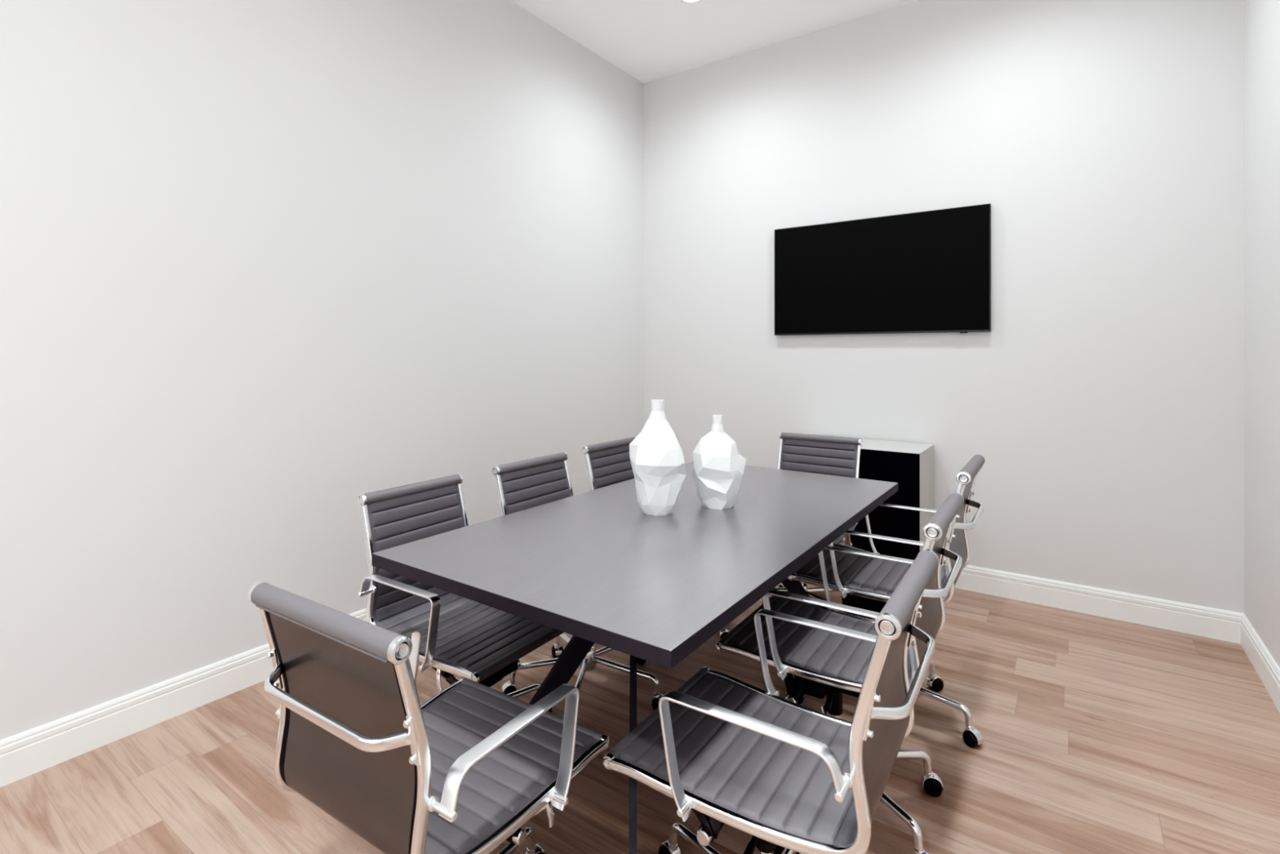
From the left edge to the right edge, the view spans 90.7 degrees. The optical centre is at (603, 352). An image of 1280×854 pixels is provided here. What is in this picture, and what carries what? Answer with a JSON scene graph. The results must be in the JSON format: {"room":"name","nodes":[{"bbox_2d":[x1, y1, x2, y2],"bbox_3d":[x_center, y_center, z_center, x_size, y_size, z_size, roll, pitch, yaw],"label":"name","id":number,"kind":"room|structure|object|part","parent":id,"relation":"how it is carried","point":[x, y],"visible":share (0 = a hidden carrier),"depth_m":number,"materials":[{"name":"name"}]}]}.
{"room":"conference room","nodes":[
{"label":"conference room","id":0,"kind":"room"},
{"bbox_2d":[0,0,643,739],"bbox_3d":[-1.409,-0.387,2.877,0.120,3.573,5.868,0,0,37],"label":"wall","id":1,"kind":"structure","parent":0,"point":[267,267],"depth_m":2.71,"materials":[{"name":"white paint"}]},
{"bbox_2d":[0,608,367,786],"bbox_3d":[-1.355,1.327,2.836,0.015,0.145,5.628,0,0,37],"label":"baseboard","id":2,"kind":"structure","parent":1,"relation":"attached to","point":[23,754],"depth_m":2.31,"materials":[{"name":"white paint"}]},
{"bbox_2d":[0,582,1279,853],"bbox_3d":[0.020,1.450,1.811,3.685,0.100,5.868,0,0,37],"label":"floor","id":3,"kind":"structure","parent":0,"point":[1101,735],"depth_m":2.14,"materials":[{"name":"brown wood"}]},
{"bbox_2d":[248,582,609,853],"bbox_3d":[-0.353,0.938,1.450,0.676,0.924,0.689,0,0,34],"label":"office chair","id":4,"kind":"object","parent":3,"relation":"on","point":[462,770],"visible":1,"depth_m":1.25,"materials":[{"name":"grey leather"}]},
{"bbox_3d":[-0.692,0.665,1.327,0.016,0.091,0.028,0,0,34],"label":"bolt plate","id":5,"kind":"part","parent":4,"relation":"part of","materials":[{"name":"silver metal"}]},
{"bbox_3d":[-0.499,0.723,1.222,0.429,0.446,0.103,0,0,34],"label":"backrest","id":6,"kind":"part","parent":4,"relation":"part of","materials":[{"name":"grey leather"}]},
{"bbox_3d":[-0.595,0.850,1.526,0.062,0.244,0.378,0,0,34],"label":"armrest","id":7,"kind":"part","parent":4,"relation":"part of","materials":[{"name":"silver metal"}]},
{"bbox_3d":[-0.557,0.733,1.546,0.021,0.468,0.588,0,0,32],"label":"frame","id":8,"kind":"part","parent":4,"relation":"part of","materials":[{"name":"silver metal"}]},
{"bbox_3d":[-0.329,0.665,1.082,0.016,0.091,0.028,0,0,34],"label":"bolt plate","id":9,"kind":"part","parent":4,"relation":"part of","materials":[{"name":"silver metal"}]},
{"bbox_3d":[-0.176,0.733,1.288,0.021,0.468,0.588,0,0,37],"label":"frame","id":10,"kind":"part","parent":4,"relation":"part of","materials":[{"name":"silver metal"}]},
{"bbox_3d":[-0.180,0.850,1.246,0.062,0.244,0.378,0,0,34],"label":"armrest","id":11,"kind":"part","parent":4,"relation":"part of","materials":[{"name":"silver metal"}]},
{"bbox_3d":[-0.337,0.945,1.462,0.480,0.029,0.480,0,0,34],"label":"seat","id":12,"kind":"part","parent":4,"relation":"part of","materials":[{"name":"grey leather"}]},
{"bbox_3d":[-0.263,1.297,1.588,0.023,0.089,0.296,0,0,31],"label":"leg","id":13,"kind":"part","parent":4,"relation":"part of","materials":[{"name":"silver metal"}]},
{"bbox_3d":[-0.192,1.012,1.416,0.173,0.072,0.029,0,0,20],"label":"tilt lever","id":14,"kind":"part","parent":4,"relation":"part of","materials":[{"name":"silver metal"}]},
{"bbox_2d":[356,473,564,711],"bbox_3d":[-0.454,0.948,2.225,0.688,0.904,0.677,0,0,35],"label":"office chair","id":15,"kind":"object","parent":3,"relation":"on","point":[461,637],"visible":0.45,"depth_m":2.23,"materials":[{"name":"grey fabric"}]},
{"bbox_3d":[-0.824,0.685,2.203,0.028,0.091,0.016,0,0,35],"label":"bolt plate","id":16,"kind":"part","parent":15,"relation":"part of","materials":[{"name":"silver metal"}]},
{"bbox_3d":[-0.661,0.870,2.052,0.378,0.244,0.062,0,0,35],"label":"armrest","id":17,"kind":"part","parent":15,"relation":"part of","materials":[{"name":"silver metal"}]},
{"bbox_3d":[-0.619,0.753,2.047,0.588,0.468,0.021,0,0,37],"label":"frame","id":18,"kind":"part","parent":15,"relation":"part of","materials":[{"name":"silver metal"}]},
{"bbox_3d":[-0.682,0.743,2.370,0.103,0.446,0.429,0,0,35],"label":"backrest","id":19,"kind":"part","parent":15,"relation":"part of","materials":[{"name":"grey leather"}]},
{"bbox_3d":[-0.491,1.032,2.062,0.029,0.072,0.173,0,0,21],"label":"tilt lever","id":20,"kind":"part","parent":15,"relation":"part of","materials":[{"name":"silver metal"}]},
{"bbox_3d":[-0.357,0.753,2.425,0.588,0.468,0.021,0,0,32],"label":"frame","id":21,"kind":"part","parent":15,"relation":"part of","materials":[{"name":"silver metal"}]},
{"bbox_3d":[-0.444,0.965,2.206,0.480,0.029,0.480,0,0,35],"label":"seat","id":22,"kind":"part","parent":15,"relation":"part of","materials":[{"name":"grey leather"}]},
{"bbox_3d":[-0.340,1.297,2.342,0.296,0.089,0.024,0,0,-43],"label":"leg","id":23,"kind":"part","parent":15,"relation":"part of","materials":[{"name":"silver metal"}]},
{"bbox_2d":[491,451,663,723],"bbox_3d":[-0.051,0.934,2.628,0.685,0.931,0.672,0,0,36],"label":"office chair","id":24,"kind":"object","parent":3,"relation":"on","point":[522,485],"visible":0.2,"depth_m":2.69,"materials":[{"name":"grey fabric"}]},
{"bbox_3d":[-0.221,0.726,2.449,0.588,0.468,0.021,0,0,38],"label":"frame","id":25,"kind":"part","parent":24,"relation":"part of","materials":[{"name":"silver metal"}]},
{"bbox_3d":[-0.239,1.297,2.593,0.296,0.089,0.024,0,0,-9],"label":"leg","id":26,"kind":"part","parent":24,"relation":"part of","materials":[{"name":"silver metal"}]},
{"bbox_3d":[-0.279,0.716,2.772,0.103,0.446,0.429,0,0,36],"label":"backrest","id":27,"kind":"part","parent":24,"relation":"part of","materials":[{"name":"grey leather"}]},
{"bbox_3d":[-0.147,1.297,2.776,0.024,0.089,0.296,0,0,-27],"label":"leg","id":28,"kind":"part","parent":24,"relation":"part of","materials":[{"name":"silver metal"}]},
{"bbox_3d":[0.046,0.726,2.823,0.588,0.468,0.021,0,0,33],"label":"frame","id":29,"kind":"part","parent":24,"relation":"part of","materials":[{"name":"silver metal"}]},
{"bbox_3d":[-0.093,1.297,2.448,0.024,0.089,0.296,0,0,9],"label":"leg","id":30,"kind":"part","parent":24,"relation":"part of","materials":[{"name":"silver metal"}]},
{"bbox_3d":[0.057,1.297,2.745,0.024,0.089,0.296,0,0,45],"label":"leg","id":31,"kind":"part","parent":24,"relation":"part of","materials":[{"name":"silver metal"}]},
{"bbox_3d":[0.090,1.297,2.542,0.296,0.089,0.024,0,0,27],"label":"leg","id":32,"kind":"part","parent":24,"relation":"part of","materials":[{"name":"silver metal"}]},
{"bbox_2d":[371,461,897,853],"bbox_3d":[0.328,0.994,2.357,1.016,0.812,2.014,0,0,37],"label":"conference table","id":33,"kind":"object","parent":3,"relation":"on","point":[591,566],"visible":0.83,"depth_m":1.83,"materials":[{"name":"black wood"}]},
{"bbox_3d":[-0.145,1.013,1.988,0.640,0.774,0.020,0,0,-20],"label":"leg","id":34,"kind":"part","parent":33,"relation":"part of","materials":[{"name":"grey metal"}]},
{"bbox_3d":[0.086,1.013,1.815,0.020,0.774,0.640,0,0,3],"label":"leg","id":35,"kind":"part","parent":33,"relation":"part of","materials":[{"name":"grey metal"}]},
{"bbox_2d":[629,400,685,515],"bbox_3d":[0.200,0.382,2.332,0.204,0.414,0.209,0,0,-15],"label":"vase","id":36,"kind":"object","parent":33,"relation":"on","point":[656,456],"visible":1,"depth_m":2.27,"materials":[{"name":"white ceramic"}]},
{"bbox_2d":[691,414,746,509],"bbox_3d":[0.440,0.414,2.425,0.199,0.348,0.202,0,0,37],"label":"vase","id":37,"kind":"object","parent":33,"relation":"on","point":[718,467],"visible":1,"depth_m":2.37,"materials":[{"name":"white ceramic"}]},
{"bbox_3d":[0.836,1.013,2.775,0.640,0.774,0.020,0,0,-20],"label":"leg","id":38,"kind":"part","parent":33,"relation":"part of","materials":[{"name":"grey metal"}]},
{"bbox_2d":[581,436,729,639],"bbox_3d":[0.306,0.934,3.192,0.702,0.931,0.675,0,0,37],"label":"office chair","id":39,"kind":"object","parent":3,"relation":"on","point":[607,463],"visible":0.16,"depth_m":3.27,"materials":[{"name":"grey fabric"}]},
{"bbox_3d":[0.130,0.726,2.998,0.588,0.468,0.021,0,0,39],"label":"frame","id":40,"kind":"part","parent":39,"relation":"part of","materials":[{"name":"silver metal"}]},
{"bbox_3d":[0.079,0.716,3.323,0.103,0.446,0.429,0,0,37],"label":"backrest","id":41,"kind":"part","parent":39,"relation":"part of","materials":[{"name":"grey leather"}]},
{"bbox_2d":[602,549,938,853],"bbox_3d":[0.395,0.930,1.498,0.687,0.939,0.658,0,0,35],"label":"office chair","id":42,"kind":"object","parent":3,"relation":"on","point":[768,766],"visible":1,"depth_m":1.36,"materials":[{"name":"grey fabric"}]},
{"bbox_3d":[0.272,1.297,1.613,0.023,0.089,0.296,0,0,-37],"label":"leg","id":43,"kind":"part","parent":42,"relation":"part of","materials":[{"name":"silver metal"}]},
{"bbox_3d":[0.355,0.930,1.490,0.480,0.029,0.480,0,0,35],"label":"seat","id":44,"kind":"part","parent":42,"relation":"part of","materials":[{"name":"grey leather"}]},
{"bbox_3d":[0.266,0.718,1.271,0.588,0.468,0.021,0,0,33],"label":"frame","id":45,"kind":"part","parent":42,"relation":"part of","materials":[{"name":"silver metal"}]},
{"bbox_3d":[0.327,1.039,1.353,0.017,0.024,0.137,0,0,31],"label":"height lever","id":46,"kind":"part","parent":42,"relation":"part of","materials":[{"name":"black plastic"}]},
{"bbox_3d":[0.284,0.835,1.233,0.378,0.244,0.062,0,0,35],"label":"armrest","id":47,"kind":"part","parent":42,"relation":"part of","materials":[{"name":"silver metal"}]},
{"bbox_3d":[0.477,1.297,1.617,0.024,0.089,0.296,0,0,35],"label":"leg","id":48,"kind":"part","parent":42,"relation":"part of","materials":[{"name":"silver metal"}]},
{"bbox_3d":[0.531,0.718,1.647,0.588,0.468,0.021,0,0,38],"label":"frame","id":49,"kind":"part","parent":42,"relation":"part of","materials":[{"name":"silver metal"}]},
{"bbox_3d":[0.573,0.835,1.642,0.378,0.244,0.062,0,0,35],"label":"armrest","id":50,"kind":"part","parent":42,"relation":"part of","materials":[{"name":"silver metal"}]},
{"bbox_3d":[0.481,0.650,1.132,0.028,0.091,0.016,0,0,35],"label":"bolt plate","id":51,"kind":"part","parent":42,"relation":"part of","materials":[{"name":"silver metal"}]},
{"bbox_3d":[0.590,0.708,1.323,0.103,0.446,0.429,0,0,35],"label":"backrest","id":52,"kind":"part","parent":42,"relation":"part of","materials":[{"name":"grey leather"}]},
{"bbox_3d":[0.735,0.650,1.489,0.028,0.091,0.016,0,0,35],"label":"bolt plate","id":53,"kind":"part","parent":42,"relation":"part of","materials":[{"name":"silver metal"}]},
{"bbox_2d":[773,431,862,612],"bbox_3d":[1.039,0.934,3.337,0.678,0.931,0.689,0,0,37],"label":"office chair","id":54,"kind":"object","parent":3,"relation":"on","point":[809,453],"visible":0.3,"depth_m":3.54,"materials":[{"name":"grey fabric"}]},
{"bbox_3d":[0.876,0.726,3.502,0.021,0.468,0.588,0,0,39],"label":"frame","id":55,"kind":"part","parent":54,"relation":"part of","materials":[{"name":"silver metal"}]},
{"bbox_3d":[0.880,1.297,3.401,0.296,0.089,0.024,0,0,19],"label":"leg","id":56,"kind":"part","parent":54,"relation":"part of","materials":[{"name":"silver metal"}]},
{"bbox_3d":[1.201,0.716,3.554,0.429,0.446,0.103,0,0,37],"label":"backrest","id":57,"kind":"part","parent":54,"relation":"part of","materials":[{"name":"grey leather"}]},
{"bbox_3d":[1.147,1.297,3.202,0.024,0.089,0.296,0,0,-35],"label":"leg","id":58,"kind":"part","parent":54,"relation":"part of","materials":[{"name":"silver metal"}]},
{"bbox_3d":[1.212,1.297,3.396,0.296,0.089,0.024,0,0,-17],"label":"leg","id":59,"kind":"part","parent":54,"relation":"part of","materials":[{"name":"silver metal"}]},
{"bbox_3d":[1.028,0.938,3.322,0.480,0.029,0.480,0,0,37],"label":"seat","id":60,"kind":"part","parent":54,"relation":"part of","materials":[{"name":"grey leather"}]},
{"bbox_3d":[1.284,0.843,3.245,0.062,0.244,0.378,0,0,37],"label":"armrest","id":61,"kind":"part","parent":54,"relation":"part of","materials":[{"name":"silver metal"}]},
{"bbox_3d":[1.245,0.726,3.228,0.021,0.468,0.588,0,0,34],"label":"frame","id":62,"kind":"part","parent":54,"relation":"part of","materials":[{"name":"silver metal"}]},
{"bbox_2d":[715,492,964,853],"bbox_3d":[0.714,0.919,1.984,0.689,0.961,0.678,0,0,36],"label":"office chair","id":63,"kind":"object","parent":3,"relation":"on","point":[822,663],"visible":0.66,"depth_m":1.91,"materials":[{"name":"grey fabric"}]},
{"bbox_3d":[0.704,0.908,2.002,0.480,0.029,0.480,0,0,36],"label":"seat","id":64,"kind":"part","parent":63,"relation":"part of","materials":[{"name":"grey leather"}]},
{"bbox_3d":[0.631,0.813,1.746,0.378,0.244,0.062,0,0,36],"label":"armrest","id":65,"kind":"part","parent":63,"relation":"part of","materials":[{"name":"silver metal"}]},
{"bbox_3d":[0.766,1.297,2.156,0.023,0.089,0.296,0,0,13],"label":"leg","id":66,"kind":"part","parent":63,"relation":"part of","materials":[{"name":"silver metal"}]},
{"bbox_3d":[0.613,0.696,1.784,0.588,0.468,0.021,0,0,33],"label":"frame","id":67,"kind":"part","parent":63,"relation":"part of","materials":[{"name":"silver metal"}]},
{"bbox_3d":[0.675,1.017,1.866,0.017,0.024,0.136,0,0,32],"label":"height lever","id":68,"kind":"part","parent":63,"relation":"part of","materials":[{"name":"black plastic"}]},
{"bbox_3d":[0.924,0.813,2.152,0.378,0.244,0.062,0,0,36],"label":"armrest","id":69,"kind":"part","parent":63,"relation":"part of","materials":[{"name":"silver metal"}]},
{"bbox_3d":[0.882,0.696,2.157,0.588,0.468,0.021,0,0,38],"label":"frame","id":70,"kind":"part","parent":63,"relation":"part of","materials":[{"name":"silver metal"}]},
{"bbox_3d":[0.796,1.297,1.825,0.024,0.089,0.296,0,0,-23],"label":"leg","id":71,"kind":"part","parent":63,"relation":"part of","materials":[{"name":"silver metal"}]},
{"bbox_3d":[0.901,1.297,2.002,0.296,0.089,0.024,0,0,-5],"label":"leg","id":72,"kind":"part","parent":63,"relation":"part of","materials":[{"name":"silver metal"}]},
{"bbox_3d":[0.938,0.686,1.833,0.103,0.446,0.429,0,0,36],"label":"backrest","id":73,"kind":"part","parent":63,"relation":"part of","materials":[{"name":"grey leather"}]},
{"bbox_3d":[1.084,0.628,1.998,0.028,0.091,0.016,0,0,36],"label":"bolt plate","id":74,"kind":"part","parent":63,"relation":"part of","materials":[{"name":"silver metal"}]},
{"bbox_2d":[786,453,985,747],"bbox_3d":[1.096,0.899,2.460,0.671,1.001,0.669,0,0,36],"label":"office chair","id":75,"kind":"object","parent":3,"relation":"on","point":[870,582],"visible":0.58,"depth_m":2.39,"materials":[{"name":"grey fabric"}]},
{"bbox_3d":[1.069,0.868,2.498,0.480,0.029,0.480,0,0,36],"label":"seat","id":76,"kind":"part","parent":75,"relation":"part of","materials":[{"name":"grey leather"}]},
{"bbox_3d":[0.977,0.656,2.281,0.588,0.468,0.021,0,0,34],"label":"frame","id":77,"kind":"part","parent":75,"relation":"part of","materials":[{"name":"silver metal"}]},
{"bbox_3d":[0.995,0.773,2.243,0.378,0.244,0.062,0,0,36],"label":"armrest","id":78,"kind":"part","parent":75,"relation":"part of","materials":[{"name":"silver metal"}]},
{"bbox_3d":[1.290,0.773,2.647,0.378,0.244,0.062,0,0,36],"label":"armrest","id":79,"kind":"part","parent":75,"relation":"part of","materials":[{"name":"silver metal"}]},
{"bbox_3d":[1.248,0.656,2.652,0.588,0.468,0.021,0,0,39],"label":"frame","id":80,"kind":"part","parent":75,"relation":"part of","materials":[{"name":"silver metal"}]},
{"bbox_3d":[1.248,1.297,2.562,0.296,0.089,0.024,0,0,-27],"label":"leg","id":81,"kind":"part","parent":75,"relation":"part of","materials":[{"name":"silver metal"}]},
{"bbox_3d":[1.216,1.297,2.359,0.296,0.089,0.023,0,0,45],"label":"leg","id":82,"kind":"part","parent":75,"relation":"part of","materials":[{"name":"silver metal"}]},
{"bbox_3d":[1.190,0.588,2.138,0.028,0.091,0.016,0,0,36],"label":"bolt plate","id":83,"kind":"part","parent":75,"relation":"part of","materials":[{"name":"silver metal"}]},
{"bbox_3d":[1.302,0.646,2.328,0.103,0.446,0.429,0,0,36],"label":"backrest","id":84,"kind":"part","parent":75,"relation":"part of","materials":[{"name":"grey leather"}]},
{"bbox_3d":[1.449,0.588,2.492,0.028,0.091,0.016,0,0,36],"label":"bolt plate","id":85,"kind":"part","parent":75,"relation":"part of","materials":[{"name":"silver metal"}]},
{"bbox_2d":[850,438,933,559],"bbox_3d":[1.559,0.977,3.868,0.765,0.846,0.457,0,0,37],"label":"storage cabinet","id":86,"kind":"object","parent":3,"relation":"on","point":[908,464],"visible":0.27,"depth_m":3.55,"materials":[{"name":"grey laminate"}]},
{"bbox_3d":[1.564,0.563,3.875,0.765,0.018,0.439,0,0,37],"label":"panel","id":87,"kind":"part","parent":86,"relation":"part of","materials":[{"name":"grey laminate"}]},
{"bbox_2d":[510,0,917,83],"bbox_3d":[0.020,-2.223,1.811,3.685,0.100,5.868,0,0,37],"label":"ceiling","id":88,"kind":"structure","parent":0,"point":[647,40],"depth_m":4.18,"materials":[{"name":"white paint"}]},
{"bbox_2d":[679,0,702,4],"bbox_3d":[0.539,-2.163,3.839,0.172,0.020,0.172,0,0,37],"label":"recessed light","id":89,"kind":"object","parent":88,"relation":"in","point":[687,2],"visible":1,"depth_m":3.89,"materials":[{"name":"white paint"}]},
{"bbox_2d":[643,0,1244,613],"bbox_3d":[1.738,-0.387,4.115,3.445,3.573,0.120,0,0,37],"label":"wall","id":90,"kind":"structure","parent":0,"point":[1102,401],"depth_m":3.60,"materials":[{"name":"white paint"}]},
{"bbox_2d":[774,203,991,335],"bbox_3d":[1.719,-0.487,4.029,1.291,0.743,0.042,0,0,37],"label":"television","id":91,"kind":"object","parent":90,"relation":"attached to","point":[929,271],"visible":1,"depth_m":3.95,"materials":[{"name":"black"}]},
{"bbox_2d":[954,564,1242,644],"bbox_3d":[1.698,1.327,4.061,3.445,0.145,0.015,0,0,37],"label":"baseboard","id":92,"kind":"structure","parent":90,"relation":"attached to","point":[1191,619],"depth_m":3.33,"materials":[{"name":"white paint"}]},
{"bbox_2d":[1244,0,1279,667],"bbox_3d":[1.449,-0.387,0.746,0.120,3.573,5.868,0,0,37],"label":"wall","id":93,"kind":"structure","parent":0,"point":[1261,17],"depth_m":2.75,"materials":[{"name":"white paint"}]},
{"bbox_2d":[1240,613,1279,712],"bbox_3d":[1.395,1.327,0.786,0.015,0.145,5.628,0,0,37],"label":"baseboard","id":94,"kind":"structure","parent":93,"relation":"attached to","point":[1265,666],"depth_m":2.70,"materials":[{"name":"white paint"}]}
]}

